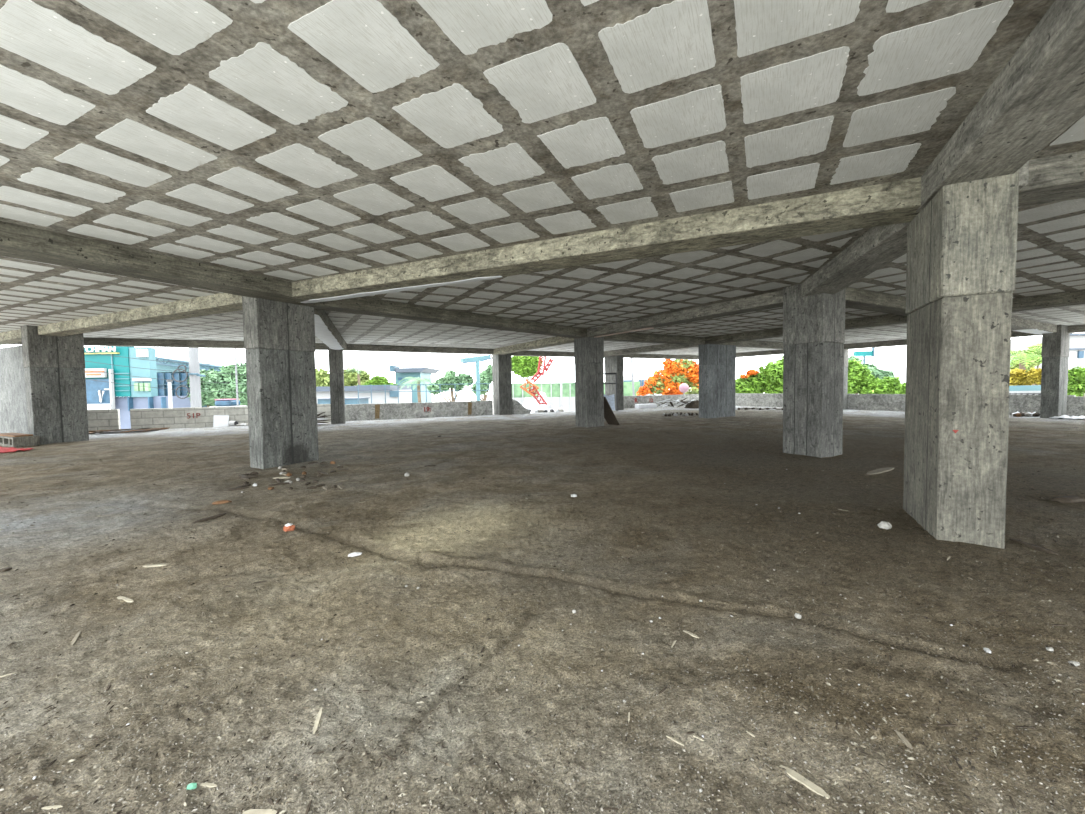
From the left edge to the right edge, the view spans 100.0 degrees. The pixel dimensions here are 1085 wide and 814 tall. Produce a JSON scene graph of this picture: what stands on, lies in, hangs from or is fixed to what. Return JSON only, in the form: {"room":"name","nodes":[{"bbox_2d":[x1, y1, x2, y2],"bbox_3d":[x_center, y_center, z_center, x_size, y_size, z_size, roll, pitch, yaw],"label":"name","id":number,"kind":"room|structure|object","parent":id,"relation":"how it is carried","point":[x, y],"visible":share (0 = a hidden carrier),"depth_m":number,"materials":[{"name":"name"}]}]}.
{"room":"unfinished concrete building","nodes":[
{"label":"unfinished concrete building","id":0,"kind":"room"},
{"bbox_2d":[0,345,27,433],"bbox_3d":[-20.399,-0.607,17.861,9.507,3.548,0.258,0,3,26],"label":"wall","id":1,"kind":"structure","parent":0,"point":[13,409],"depth_m":17.99,"materials":[{"name":"concrete"}]},
{"bbox_2d":[87,400,492,430],"bbox_3d":[-11.664,0.362,22.544,19.366,1.026,0.200,-2,3,-26],"label":"wall","id":2,"kind":"structure","parent":0,"point":[154,417],"depth_m":21.19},
{"bbox_2d":[375,404,379,418],"bbox_3d":[-8.662,0.240,23.883,0.270,0.747,0.020,-2,3,-26],"label":"wood board","id":3,"kind":"object","parent":2,"relation":"attached to","point":[377,407],"depth_m":23.88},
{"bbox_2d":[512,399,529,413],"bbox_3d":[-1.298,0.015,27.439,1.141,0.974,0.200,-2,3,-29],"label":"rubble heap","id":4,"kind":"structure","parent":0,"point":[517,408],"depth_m":27.24,"materials":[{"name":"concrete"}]},
{"bbox_2d":[0,406,1084,813],"bbox_3d":[1.113,1.145,9.726,47.037,0.119,39.793,-2,3,-30],"label":"floor","id":5,"kind":"structure","parent":0,"point":[690,453],"depth_m":3.13,"materials":[{"name":"concrete"}]},
{"bbox_2d":[0,446,32,452],"bbox_3d":[-16.075,1.214,13.107,3.187,0.081,0.889,0,3,18],"label":"cloth","id":6,"kind":"object","parent":5,"relation":"on","point":[2,449],"visible":1,"depth_m":12.83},
{"bbox_2d":[0,435,39,446],"bbox_3d":[-16.800,1.059,14.526,2.080,0.300,0.560,1,3,29],"label":"hollow slab","id":7,"kind":"object","parent":5,"relation":"on","point":[34,440],"visible":0.87,"depth_m":14.05,"materials":[{"name":"concrete"}]},
{"bbox_2d":[0,433,32,436],"bbox_3d":[-16.855,0.886,14.490,1.750,0.050,0.400,0,3,26],"label":"wood board","id":8,"kind":"object","parent":7,"relation":"on","point":[1,434],"visible":1,"depth_m":14.26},
{"bbox_2d":[41,805,62,809],"bbox_3d":[-1.874,1.531,1.740,0.075,0.007,0.009,-1,3,-4],"label":"wood splinter","id":9,"kind":"object","parent":5,"relation":"on","point":[56,806],"visible":1,"depth_m":1.74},
{"bbox_2d":[20,325,88,444],"bbox_3d":[-16.078,-0.697,15.054,0.500,3.862,1.330,0,3,26],"label":"concrete column","id":10,"kind":"structure","parent":5,"relation":"on","point":[54,366],"depth_m":14.85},
{"bbox_2d":[71,631,80,645],"bbox_3d":[-3.055,1.514,2.980,0.022,0.016,0.191,-3,3,-35],"label":"wood splinter","id":11,"kind":"object","parent":5,"relation":"on","point":[77,635],"visible":1,"depth_m":2.96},
{"bbox_2d":[187,783,196,789],"bbox_3d":[-1.412,1.524,1.831,0.035,0.025,0.021,-2,3,-29],"label":"scrap","id":12,"kind":"object","parent":5,"relation":"on","point":[190,786],"visible":1,"depth_m":1.83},
{"bbox_2d":[200,783,217,787],"bbox_3d":[-1.360,1.541,1.853,0.070,0.011,0.014,-1,3,0],"label":"wood splinter","id":13,"kind":"object","parent":5,"relation":"on","point":[209,785],"visible":1,"depth_m":1.85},
{"bbox_2d":[193,513,225,523],"bbox_3d":[-4.207,1.407,5.758,0.048,0.033,0.410,0,3,19],"label":"wood splinter","id":14,"kind":"object","parent":5,"relation":"on","point":[217,515],"visible":1,"depth_m":5.74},
{"bbox_2d":[213,415,228,426],"bbox_3d":[-14.663,0.646,20.762,0.584,0.550,0.295,-2,3,-26],"label":"leaning slab","id":15,"kind":"object","parent":5,"relation":"on","point":[218,420],"visible":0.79,"depth_m":20.74,"materials":[{"name":"white plastic"}]},
{"bbox_2d":[212,500,231,504],"bbox_3d":[-4.567,1.355,6.483,0.238,0.046,0.146,-2,3,-17],"label":"clod","id":16,"kind":"object","parent":5,"relation":"on","point":[220,501],"visible":0.93,"depth_m":6.44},
{"bbox_2d":[242,809,276,813],"bbox_3d":[-1.078,1.549,1.736,0.137,0.018,0.022,-1,3,4],"label":"wood splinter","id":17,"kind":"object","parent":5,"relation":"on","point":[251,811],"visible":1,"depth_m":1.74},
{"bbox_2d":[242,296,318,468],"bbox_3d":[-5.668,-0.627,9.937,0.477,3.863,1.329,0,3,26],"label":"concrete column","id":18,"kind":"structure","parent":5,"relation":"on","point":[280,344],"depth_m":9.65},
{"bbox_2d":[283,523,294,531],"bbox_3d":[-2.891,1.367,5.189,0.122,0.087,0.108,-2,3,-17],"label":"brick piece","id":19,"kind":"object","parent":5,"relation":"on","point":[288,527],"visible":1,"depth_m":5.16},
{"bbox_2d":[313,707,321,733],"bbox_3d":[-1.081,1.508,2.191,0.018,0.024,0.148,-1,3,-13],"label":"wood splinter","id":20,"kind":"object","parent":5,"relation":"on","point":[318,718],"visible":1,"depth_m":2.18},
{"bbox_2d":[328,347,344,423],"bbox_3d":[-9.797,-1.088,21.698,0.610,3.862,0.629,-2,3,-20],"label":"concrete column","id":21,"kind":"structure","parent":5,"relation":"on","point":[336,362],"depth_m":21.42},
{"bbox_2d":[492,353,511,414],"bbox_3d":[-2.392,-1.433,26.967,0.859,3.862,0.948,-2,3,-30],"label":"concrete column","id":22,"kind":"structure","parent":5,"relation":"on","point":[501,364],"depth_m":26.61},
{"bbox_2d":[0,557,1084,813],"bbox_3d":[-0.336,1.478,2.916,10.162,0.094,2.602,-1,3,2],"label":"gravel","id":23,"kind":"object","parent":5,"relation":"on","point":[709,809],"visible":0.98,"depth_m":1.99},
{"bbox_2d":[0,454,1084,813],"bbox_3d":[-1.166,1.336,6.193,24.234,0.095,9.176,-1,3,6],"label":"debris","id":24,"kind":"object","parent":5,"relation":"on","point":[946,680],"visible":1,"depth_m":2.08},
{"bbox_2d":[527,404,567,412],"bbox_3d":[0.143,0.100,29.634,3.800,0.605,2.000,-1,3,0],"label":"rubble heap","id":25,"kind":"object","parent":5,"relation":"on","point":[548,407],"visible":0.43,"depth_m":29.27,"materials":[{"name":"white stone"}]},
{"bbox_2d":[574,337,603,427],"bbox_3d":[1.857,-1.100,18.077,0.867,3.862,0.830,-2,3,-30],"label":"concrete column","id":26,"kind":"structure","parent":5,"relation":"on","point":[588,351],"depth_m":17.77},
{"bbox_2d":[604,373,617,410],"bbox_3d":[4.168,-0.945,28.717,1.097,2.423,0.345,-1,3,0],"label":"frame","id":27,"kind":"object","parent":5,"relation":"on","point":[610,398],"visible":0.58,"depth_m":28.68,"materials":[{"name":"metal"}]},
{"bbox_2d":[604,397,618,424],"bbox_3d":[2.588,0.150,18.544,0.748,1.176,0.794,-2,3,-31],"label":"leaning board","id":28,"kind":"object","parent":5,"relation":"on","point":[609,416],"visible":0.71,"depth_m":18.46,"materials":[{"name":"brown wood"}]},
{"bbox_2d":[605,355,623,409],"bbox_3d":[4.726,-1.675,30.052,0.550,3.860,1.329,-2,3,-30],"label":"concrete column","id":29,"kind":"structure","parent":5,"relation":"on","point":[613,364],"depth_m":29.60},
{"bbox_2d":[635,404,656,408],"bbox_3d":[7.189,-0.062,31.633,1.440,0.300,0.600,-2,3,-20],"label":"foam block","id":30,"kind":"object","parent":5,"relation":"on","point":[638,406],"visible":0.94,"depth_m":31.33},
{"bbox_2d":[684,400,698,408],"bbox_3d":[10.535,-0.217,31.328,1.600,0.575,1.400,-1,3,0],"label":"rubble heap","id":31,"kind":"object","parent":5,"relation":"on","point":[694,404],"visible":0.68,"depth_m":30.98,"materials":[{"name":"concrete"}]},
{"bbox_2d":[698,344,735,418],"bbox_3d":[8.493,-1.379,22.095,2.078,3.864,0.532,-2,3,-30],"label":"concrete column","id":32,"kind":"structure","parent":5,"relation":"on","point":[717,363],"depth_m":21.74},
{"bbox_2d":[779,765,829,798],"bbox_3d":[1.041,1.492,1.815,0.035,0.013,0.189,-3,3,-34],"label":"wood splinter","id":33,"kind":"object","parent":5,"relation":"on","point":[793,774],"visible":1,"depth_m":1.80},
{"bbox_2d":[783,284,845,457],"bbox_3d":[6.116,-0.819,10.291,0.882,3.865,0.910,-2,3,-30],"label":"concrete column","id":34,"kind":"structure","parent":5,"relation":"on","point":[813,325],"depth_m":9.99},
{"bbox_2d":[843,350,848,409],"bbox_3d":[17.405,-1.719,26.728,1.032,3.864,0.528,-2,3,-30],"label":"concrete column","id":35,"kind":"structure","parent":5,"relation":"on","point":[845,376],"depth_m":26.63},
{"bbox_2d":[866,467,893,473],"bbox_3d":[6.038,1.137,8.120,0.865,0.036,0.165,-2,3,-29],"label":"wood board","id":36,"kind":"object","parent":5,"relation":"on","point":[880,470],"visible":1,"depth_m":8.09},
{"bbox_2d":[877,521,891,528],"bbox_3d":[3.743,1.292,4.979,0.126,0.079,0.088,1,3,29],"label":"stone","id":37,"kind":"object","parent":5,"relation":"on","point":[883,524],"visible":1,"depth_m":4.95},
{"bbox_2d":[895,730,912,748],"bbox_3d":[1.599,1.470,2.013,0.018,0.012,0.096,-1,3,3],"label":"wood splinter","id":38,"kind":"object","parent":5,"relation":"on","point":[899,734],"visible":1,"depth_m":2.01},
{"bbox_2d":[903,170,1018,548],"bbox_3d":[4.427,-0.555,4.926,0.542,3.862,1.301,0,3,26],"label":"concrete column","id":39,"kind":"structure","parent":5,"relation":"on","point":[962,244],"depth_m":4.41,"materials":[{"name":"concrete"}]},
{"bbox_2d":[1009,539,1058,554],"bbox_3d":[4.724,1.343,4.383,0.043,0.036,0.390,-1,3,-6],"label":"batten","id":40,"kind":"object","parent":5,"relation":"on","point":[1039,548],"visible":1,"depth_m":4.34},
{"bbox_2d":[1040,325,1069,417],"bbox_3d":[21.264,-1.429,18.886,1.209,3.862,0.542,-2,3,-30],"label":"concrete column","id":41,"kind":"structure","parent":5,"relation":"on","point":[1055,346],"depth_m":18.60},
{"bbox_2d":[1049,415,1084,418],"bbox_3d":[21.311,0.406,18.096,1.100,0.128,1.581,-3,4,-44],"label":"sheet","id":42,"kind":"object","parent":5,"relation":"on","point":[1061,416],"visible":0.98,"depth_m":18.18,"materials":[{"name":"plastic"}]},
{"bbox_2d":[1052,496,1084,502],"bbox_3d":[6.837,1.200,5.923,0.409,0.079,0.205,-1,3,-6],"label":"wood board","id":43,"kind":"object","parent":5,"relation":"on","point":[1062,499],"visible":1,"depth_m":5.86,"materials":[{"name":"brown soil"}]},
{"bbox_2d":[0,0,1084,354],"bbox_3d":[5.398,-3.132,17.600,47.438,0.183,38.192,0,3,26],"label":"ceiling","id":44,"kind":"structure","parent":0,"point":[285,140],"depth_m":4.00,"materials":[{"name":"concrete"}]},
{"bbox_2d":[0,293,242,344],"bbox_3d":[-13.628,-2.452,13.590,17.501,0.324,0.560,0,3,26],"label":"concrete beam","id":45,"kind":"structure","parent":44,"relation":"attached to","point":[218,303],"depth_m":11.78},
{"bbox_2d":[0,221,306,301],"bbox_3d":[-6.822,-2.232,6.438,0.727,0.331,7.303,0,3,27],"label":"concrete beam","id":46,"kind":"structure","parent":44,"relation":"attached to","point":[17,241],"depth_m":6.93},
{"bbox_2d":[13,338,327,349],"bbox_3d":[-17.796,-2.585,17.943,18.460,0.320,0.510,-2,3,-25],"label":"concrete beam","id":47,"kind":"structure","parent":44,"relation":"attached to","point":[123,342],"depth_m":18.75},
{"bbox_2d":[314,309,346,349],"bbox_3d":[-7.585,-2.634,15.929,0.687,0.345,12.230,-2,3,-20],"label":"concrete beam","id":48,"kind":"structure","parent":44,"relation":"attached to","point":[325,330],"depth_m":15.05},
{"bbox_2d":[343,344,505,354],"bbox_3d":[-6.168,-3.027,23.969,9.343,0.320,0.559,-2,3,-32],"label":"concrete beam","id":49,"kind":"structure","parent":44,"relation":"attached to","point":[350,347],"depth_m":23.50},
{"bbox_2d":[279,297,586,338],"bbox_3d":[-2.013,-2.628,13.762,0.609,0.334,11.021,1,3,42],"label":"concrete beam","id":50,"kind":"structure","parent":44,"relation":"attached to","point":[358,305],"depth_m":12.48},
{"bbox_2d":[493,336,573,353],"bbox_3d":[-0.434,-3.028,22.184,0.609,0.330,8.598,-2,3,-29],"label":"concrete beam","id":51,"kind":"structure","parent":44,"relation":"attached to","point":[557,340],"depth_m":21.64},
{"bbox_2d":[512,351,604,357],"bbox_3d":[1.112,-3.353,28.868,9.007,0.319,0.557,-2,3,-30],"label":"concrete beam","id":52,"kind":"structure","parent":44,"relation":"attached to","point":[521,353],"depth_m":28.00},
{"bbox_2d":[274,177,920,302],"bbox_3d":[-0.619,-2.367,7.427,11.708,0.336,0.643,0,3,25],"label":"concrete beam","id":53,"kind":"structure","parent":44,"relation":"attached to","point":[897,202],"depth_m":6.21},
{"bbox_2d":[604,344,697,356],"bbox_3d":[6.026,-3.279,25.561,0.609,0.325,8.801,-2,3,-30],"label":"concrete beam","id":54,"kind":"structure","parent":44,"relation":"attached to","point":[661,347],"depth_m":25.43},
{"bbox_2d":[624,354,697,359],"bbox_3d":[8.459,-3.634,32.664,9.369,0.320,0.558,-2,3,-30],"label":"concrete beam","id":55,"kind":"structure","parent":44,"relation":"attached to","point":[646,356],"depth_m":32.44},
{"bbox_2d":[604,333,736,344],"bbox_3d":[5.495,-3.032,20.293,9.006,0.331,0.606,-2,3,-30],"label":"concrete beam","id":56,"kind":"structure","parent":44,"relation":"attached to","point":[625,337],"depth_m":19.73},
{"bbox_2d":[587,290,782,337],"bbox_3d":[4.001,-2.735,14.086,0.607,0.332,8.306,-2,3,-30],"label":"concrete beam","id":57,"kind":"structure","parent":44,"relation":"attached to","point":[771,300],"depth_m":12.93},
{"bbox_2d":[726,340,783,348],"bbox_3d":[12.636,-3.324,24.413,10.502,0.331,0.608,-2,3,-30],"label":"concrete beam","id":58,"kind":"structure","parent":44,"relation":"attached to","point":[749,343],"depth_m":23.23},
{"bbox_2d":[845,287,907,315],"bbox_3d":[9.264,-2.724,12.081,7.707,0.336,0.606,-2,3,-30],"label":"concrete beam","id":59,"kind":"structure","parent":44,"relation":"attached to","point":[860,299],"depth_m":11.23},
{"bbox_2d":[705,290,1084,343],"bbox_3d":[12.864,-2.802,12.546,0.609,0.326,21.004,-2,3,-30],"label":"concrete beam","id":60,"kind":"structure","parent":44,"relation":"attached to","point":[1071,298],"depth_m":14.72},
{"bbox_2d":[736,325,1084,357],"bbox_3d":[19.840,-3.347,22.325,0.559,0.321,29.350,-2,3,-30],"label":"concrete beam","id":61,"kind":"structure","parent":44,"relation":"attached to","point":[1074,328],"depth_m":24.63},
{"bbox_2d":[801,161,1028,296],"bbox_3d":[5.232,-2.452,7.306,0.626,0.330,5.902,0,3,16],"label":"concrete beam","id":62,"kind":"structure","parent":44,"relation":"attached to","point":[879,246],"depth_m":7.13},
{"bbox_2d":[915,0,1084,211],"bbox_3d":[2.805,-2.164,1.687,0.568,0.334,7.304,0,3,26],"label":"concrete beam","id":63,"kind":"structure","parent":44,"relation":"attached to","point":[1039,93],"depth_m":3.24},
{"bbox_2d":[1011,317,1056,334],"bbox_3d":[16.797,-3.027,16.424,11.303,0.339,0.617,-2,3,-30],"label":"concrete beam","id":64,"kind":"structure","parent":44,"relation":"attached to","point":[1018,324],"depth_m":17.15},
{"bbox_2d":[1018,151,1084,206],"bbox_3d":[9.890,-2.308,2.386,12.405,0.322,0.608,0,3,26],"label":"concrete beam","id":65,"kind":"structure","parent":44,"relation":"attached to","point":[1056,178],"depth_m":4.49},
{"bbox_2d":[624,394,698,408],"bbox_3d":[8.802,-0.397,33.311,8.319,0.971,0.200,-2,3,-26],"label":"wall","id":66,"kind":"structure","parent":0,"point":[629,401],"depth_m":32.96,"materials":[{"name":"concrete"}]},
{"bbox_2d":[735,393,1084,416],"bbox_3d":[20.721,-0.116,22.502,0.200,1.011,30.200,-2,3,-30],"label":"wall","id":67,"kind":"structure","parent":0,"point":[886,402],"depth_m":25.24,"materials":[{"name":"concrete"}]},
{"label":"outside","id":68,"kind":"structure","parent":0,"visible":0},
{"bbox_2d":[1010,385,1040,394],"bbox_3d":[26.430,0.039,25.069,4.037,2.442,0.450,-1,3,0],"label":"wall","id":69,"kind":"structure","parent":68,"point":[1023,389],"depth_m":24.99,"materials":[{"name":"metal"}]},
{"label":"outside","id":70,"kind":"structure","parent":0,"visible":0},
{"bbox_2d":[432,392,764,401],"bbox_3d":[0.012,0.800,90.124,520.000,0.001,420.000,-1,3,0],"label":"ground","id":71,"kind":"structure","parent":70,"point":[459,398],"depth_m":212.74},
{"bbox_2d":[84,346,168,428],"bbox_3d":[-43.843,-1.365,46.206,10.934,9.502,1.900,-1,3,0],"label":"building","id":72,"kind":"structure","parent":71,"relation":"on","point":[100,395],"depth_m":45.84,"materials":[{"name":"blue glass"}]},
{"bbox_2d":[166,379,172,407],"bbox_3d":[-29.413,0.733,36.048,0.418,5.819,0.440,-1,3,0],"label":"gate post","id":73,"kind":"object","parent":71,"relation":"on","point":[170,401],"visible":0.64,"depth_m":35.88,"materials":[{"name":"concrete"}]},
{"bbox_2d":[172,348,205,406],"bbox_3d":[-25.220,-0.911,32.830,2.112,9.263,1.000,-1,3,0],"label":"utility pole","id":74,"kind":"object","parent":71,"relation":"on","point":[194,374],"visible":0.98,"depth_m":32.66,"materials":[{"name":"concrete"}]},
{"bbox_2d":[156,357,224,407],"bbox_3d":[-44.913,-1.254,60.494,10.558,10.844,6.960,-1,3,0],"label":"building","id":75,"kind":"structure","parent":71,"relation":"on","point":[170,366],"depth_m":57.79,"materials":[{"name":"blue glass"}]},
{"bbox_2d":[187,368,218,406],"bbox_3d":[-41.232,-0.910,56.008,3.748,7.699,3.644,-1,3,-9],"label":"bushy tree","id":76,"kind":"object","parent":71,"relation":"on","point":[205,401],"visible":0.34,"depth_m":55.05,"materials":[{"name":"green plant"}]},
{"bbox_2d":[203,362,247,405],"bbox_3d":[-34.772,-1.105,52.086,7.044,8.241,4.155,-1,3,6],"label":"broad tree","id":77,"kind":"object","parent":71,"relation":"on","point":[228,385],"visible":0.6,"depth_m":50.74,"materials":[{"name":"green plant"}]},
{"bbox_2d":[210,399,246,406],"bbox_3d":[-28.208,0.037,40.873,2.800,1.520,1.700,-1,3,0],"label":"parked car","id":78,"kind":"object","parent":71,"relation":"on","point":[219,402],"visible":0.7,"depth_m":40.19,"materials":[{"name":"blue metal"}]},
{"bbox_2d":[234,349,238,405],"bbox_3d":[-26.818,-0.999,39.977,0.154,8.853,0.162,-1,3,0],"label":"street lamp","id":79,"kind":"object","parent":71,"relation":"on","point":[234,349],"visible":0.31,"depth_m":39.85,"materials":[{"name":"metal"}]},
{"bbox_2d":[316,367,329,386],"bbox_3d":[-24.127,-0.720,49.989,3.319,7.339,2.760,-1,3,0],"label":"round tree","id":80,"kind":"object","parent":71,"relation":"on","point":[322,376],"visible":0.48,"depth_m":49.19,"materials":[{"name":"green plant"}]},
{"bbox_2d":[317,397,369,404],"bbox_3d":[-17.042,0.549,39.252,3.470,2.648,2.600,-1,3,0],"label":"container","id":81,"kind":"object","parent":71,"relation":"on","point":[363,400],"visible":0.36,"depth_m":38.01,"materials":[{"name":"metal"}]},
{"bbox_2d":[346,367,367,384],"bbox_3d":[-21.384,-0.945,53.007,3.056,7.440,3.213,-1,3,0],"label":"palm tree","id":82,"kind":"object","parent":71,"relation":"on","point":[351,368],"visible":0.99,"depth_m":52.76,"materials":[{"name":"green plant"}]},
{"bbox_2d":[344,367,370,385],"bbox_3d":[-23.813,-1.278,57.985,5.429,7.734,3.290,-1,3,0],"label":"leafy tree","id":83,"kind":"object","parent":71,"relation":"on","point":[350,379],"visible":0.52,"depth_m":57.09,"materials":[{"name":"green plant"}]},
{"bbox_2d":[316,385,411,403],"bbox_3d":[-20.833,-0.249,46.921,13.985,3.730,7.000,-1,3,0],"label":"shed","id":84,"kind":"object","parent":71,"relation":"on","point":[378,396],"visible":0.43,"depth_m":43.98,"materials":[{"name":"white metal"}]},
{"bbox_2d":[364,375,398,385],"bbox_3d":[-19.501,-0.623,55.065,4.470,6.556,2.600,-1,3,0],"label":"round bush","id":85,"kind":"object","parent":71,"relation":"on","point":[375,380],"visible":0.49,"depth_m":54.28,"materials":[{"name":"green plant"}]},
{"bbox_2d":[389,365,439,402],"bbox_3d":[-17.395,-1.343,62.891,4.995,8.509,8.200,-1,3,0],"label":"building","id":86,"kind":"structure","parent":71,"relation":"on","point":[400,373],"depth_m":59.92,"materials":[{"name":"blue glass"}]},
{"bbox_2d":[398,377,439,402],"bbox_3d":[-10.957,0.251,40.276,3.777,5.874,3.989,-2,3,-21],"label":"palm tree","id":87,"kind":"object","parent":71,"relation":"on","point":[412,379],"visible":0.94,"depth_m":39.86,"materials":[{"name":"green plant"}]},
{"bbox_2d":[358,383,491,403],"bbox_3d":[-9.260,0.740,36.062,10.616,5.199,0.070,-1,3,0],"label":"railing","id":88,"kind":"object","parent":71,"relation":"on","point":[455,390],"visible":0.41,"depth_m":35.95,"materials":[{"name":"blue metal"}]},
{"bbox_2d":[427,369,465,401],"bbox_3d":[-9.967,-0.570,48.022,4.380,6.790,2.097,-1,3,0],"label":"tree","id":89,"kind":"object","parent":71,"relation":"on","point":[450,377],"visible":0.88,"depth_m":47.47,"materials":[{"name":"green plant"}]},
{"bbox_2d":[461,355,491,400],"bbox_3d":[-5.718,-0.791,40.300,3.059,7.774,0.957,-3,3,-40],"label":"billboard","id":90,"kind":"object","parent":71,"relation":"on","point":[477,359],"visible":0.7,"depth_m":39.82,"materials":[{"name":"blue metal"}]},
{"bbox_2d":[462,364,492,400],"bbox_3d":[-6.292,-0.728,45.930,3.654,7.180,2.150,-1,3,0],"label":"tree","id":91,"kind":"object","parent":71,"relation":"on","point":[485,375],"visible":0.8,"depth_m":45.46,"materials":[{"name":"green plant"}]},
{"bbox_2d":[512,356,542,382],"bbox_3d":[-2.077,-2.061,54.913,4.429,8.915,3.281,-1,3,3],"label":"shade tree","id":92,"kind":"object","parent":71,"relation":"on","point":[526,367],"visible":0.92,"depth_m":53.87,"materials":[{"name":"green plant"}]},
{"bbox_2d":[520,356,553,404],"bbox_3d":[-0.176,-0.615,36.396,3.180,7.602,1.625,-1,3,0],"label":"lattice boom","id":93,"kind":"object","parent":71,"relation":"on","point":[550,361],"visible":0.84,"depth_m":35.72,"materials":[{"name":"red metal"}]},
{"bbox_2d":[522,392,555,408],"bbox_3d":[-0.578,0.926,38.078,9.000,4.427,5.000,-1,3,0],"label":"heap","id":94,"kind":"object","parent":71,"relation":"on","point":[529,402],"visible":0.02,"depth_m":37.71,"materials":[{"name":"grey soil"}]},
{"bbox_2d":[561,361,562,406],"bbox_3d":[1.617,-0.372,38.022,0.137,6.920,0.144,-1,3,0],"label":"pole","id":95,"kind":"object","parent":71,"relation":"on","point":[561,361],"visible":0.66,"depth_m":37.92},
{"bbox_2d":[512,381,639,410],"bbox_3d":[3.169,-0.173,47.992,14.270,5.310,0.500,-1,3,0],"label":"fence","id":96,"kind":"object","parent":71,"relation":"on","point":[552,391],"visible":0.28,"depth_m":47.95,"materials":[{"name":"green metal"}]},
{"bbox_2d":[630,358,634,395],"bbox_3d":[8.389,-1.663,41.973,0.707,8.955,0.191,-1,3,0],"label":"utility pole","id":97,"kind":"object","parent":71,"relation":"on","point":[630,358],"visible":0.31,"depth_m":41.87,"materials":[{"name":"concrete"}]},
{"bbox_2d":[623,370,661,395],"bbox_3d":[16.403,-1.331,78.930,6.599,9.934,8.200,-1,3,0],"label":"building","id":98,"kind":"structure","parent":71,"relation":"on","point":[641,379],"depth_m":74.86,"materials":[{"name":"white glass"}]},
{"bbox_2d":[636,359,698,395],"bbox_3d":[13.303,-1.078,44.054,8.471,7.466,3.140,-1,3,2],"label":"tree","id":99,"kind":"object","parent":71,"relation":"on","point":[676,372],"visible":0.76,"depth_m":43.24,"materials":[{"name":"orange plant"}]},
{"bbox_2d":[679,383,688,393],"bbox_3d":[12.462,0.371,40.064,0.840,4.926,0.840,-1,3,0],"label":"globe","id":100,"kind":"object","parent":71,"relation":"on","point":[684,387],"visible":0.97,"depth_m":39.70,"materials":[{"name":"concrete"}]},
{"bbox_2d":[735,366,779,392],"bbox_3d":[17.747,-0.305,37.970,3.880,6.321,2.568,-1,3,-8],"label":"leafy shrub","id":101,"kind":"object","parent":71,"relation":"on","point":[756,383],"visible":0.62,"depth_m":37.34,"materials":[{"name":"green plant"}]},
{"bbox_2d":[739,369,758,378],"bbox_3d":[16.916,-2.717,37.306,1.618,0.802,1.196,-1,3,0],"label":"flowers","id":102,"kind":"object","parent":101,"relation":"on","point":[751,372],"visible":1,"depth_m":37.14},
{"bbox_2d":[763,355,782,393],"bbox_3d":[20.054,-0.687,37.044,4.056,7.097,3.238,-1,3,-5],"label":"leafy shrub","id":103,"kind":"object","parent":71,"relation":"on","point":[776,384],"visible":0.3,"depth_m":36.50,"materials":[{"name":"green plant"}]},
{"bbox_2d":[848,359,874,393],"bbox_3d":[24.066,-0.397,35.100,3.128,6.570,2.628,-2,3,-30],"label":"leafy shrub","id":104,"kind":"object","parent":71,"relation":"on","point":[859,375],"visible":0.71,"depth_m":34.19,"materials":[{"name":"green plant"}]},
{"bbox_2d":[853,348,874,363],"bbox_3d":[38.971,-1.597,55.210,2.289,11.232,0.600,-1,3,0],"label":"canopy","id":105,"kind":"object","parent":71,"relation":"on","point":[864,354],"visible":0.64,"depth_m":54.80,"materials":[{"name":"blue metal"}]},
{"bbox_2d":[848,355,894,379],"bbox_3d":[32.931,-1.521,45.891,5.250,7.587,2.700,-1,3,-7],"label":"tree","id":106,"kind":"object","parent":71,"relation":"on","point":[880,373],"visible":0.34,"depth_m":45.20,"materials":[{"name":"green plant"}]},
{"bbox_2d":[860,376,905,393],"bbox_3d":[25.649,0.306,33.983,3.647,5.221,1.825,-1,3,3],"label":"leafy shrub","id":107,"kind":"object","parent":71,"relation":"on","point":[888,385],"visible":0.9,"depth_m":33.55,"materials":[{"name":"green plant"}]},
{"bbox_2d":[1010,368,1031,385],"bbox_3d":[28.319,0.428,27.099,1.537,5.506,1.236,-1,3,0],"label":"plant","id":108,"kind":"object","parent":71,"relation":"on","point":[1017,376],"visible":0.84,"depth_m":26.71,"materials":[{"name":"yellow plant"}]},
{"bbox_2d":[1010,346,1041,371],"bbox_3d":[31.628,-0.450,30.024,3.787,6.901,4.596,0,3,25],"label":"palm tree","id":109,"kind":"object","parent":71,"relation":"on","point":[1022,358],"visible":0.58,"depth_m":29.41,"materials":[{"name":"green plant"}]},
{"bbox_2d":[1010,343,1041,384],"bbox_3d":[36.372,-1.022,34.008,2.876,7.541,1.698,-1,3,0],"label":"tree","id":110,"kind":"object","parent":71,"relation":"on","point":[1031,364],"visible":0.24,"depth_m":33.64,"materials":[{"name":"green plant"}]},
{"bbox_2d":[1025,367,1041,384],"bbox_3d":[28.338,0.472,26.035,1.087,5.511,1.083,-1,3,0],"label":"plant","id":111,"kind":"object","parent":71,"relation":"on","point":[1034,375],"visible":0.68,"depth_m":25.88,"materials":[{"name":"yellow plant"}]},
{"bbox_2d":[1010,333,1084,395],"bbox_3d":[40.855,-1.965,36.276,5.290,7.198,5.400,-1,3,0],"label":"house","id":112,"kind":"structure","parent":71,"relation":"on","point":[1077,340],"depth_m":33.91,"materials":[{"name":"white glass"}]},
{"bbox_2d":[1067,365,1084,396],"bbox_3d":[27.358,0.626,23.017,1.645,5.502,1.184,-1,3,-5],"label":"leafy shrub","id":113,"kind":"object","parent":71,"relation":"on","point":[1076,377],"visible":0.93,"depth_m":22.84,"materials":[{"name":"green plant"}]},
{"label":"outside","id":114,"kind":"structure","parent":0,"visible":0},
{"bbox_2d":[87,352,246,392],"bbox_3d":[-27.944,-2.586,33.898,12.340,3.227,0.033,-1,3,0],"label":"overhead cables","id":115,"kind":"object","parent":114,"point":[87,352],"visible":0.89,"depth_m":33.89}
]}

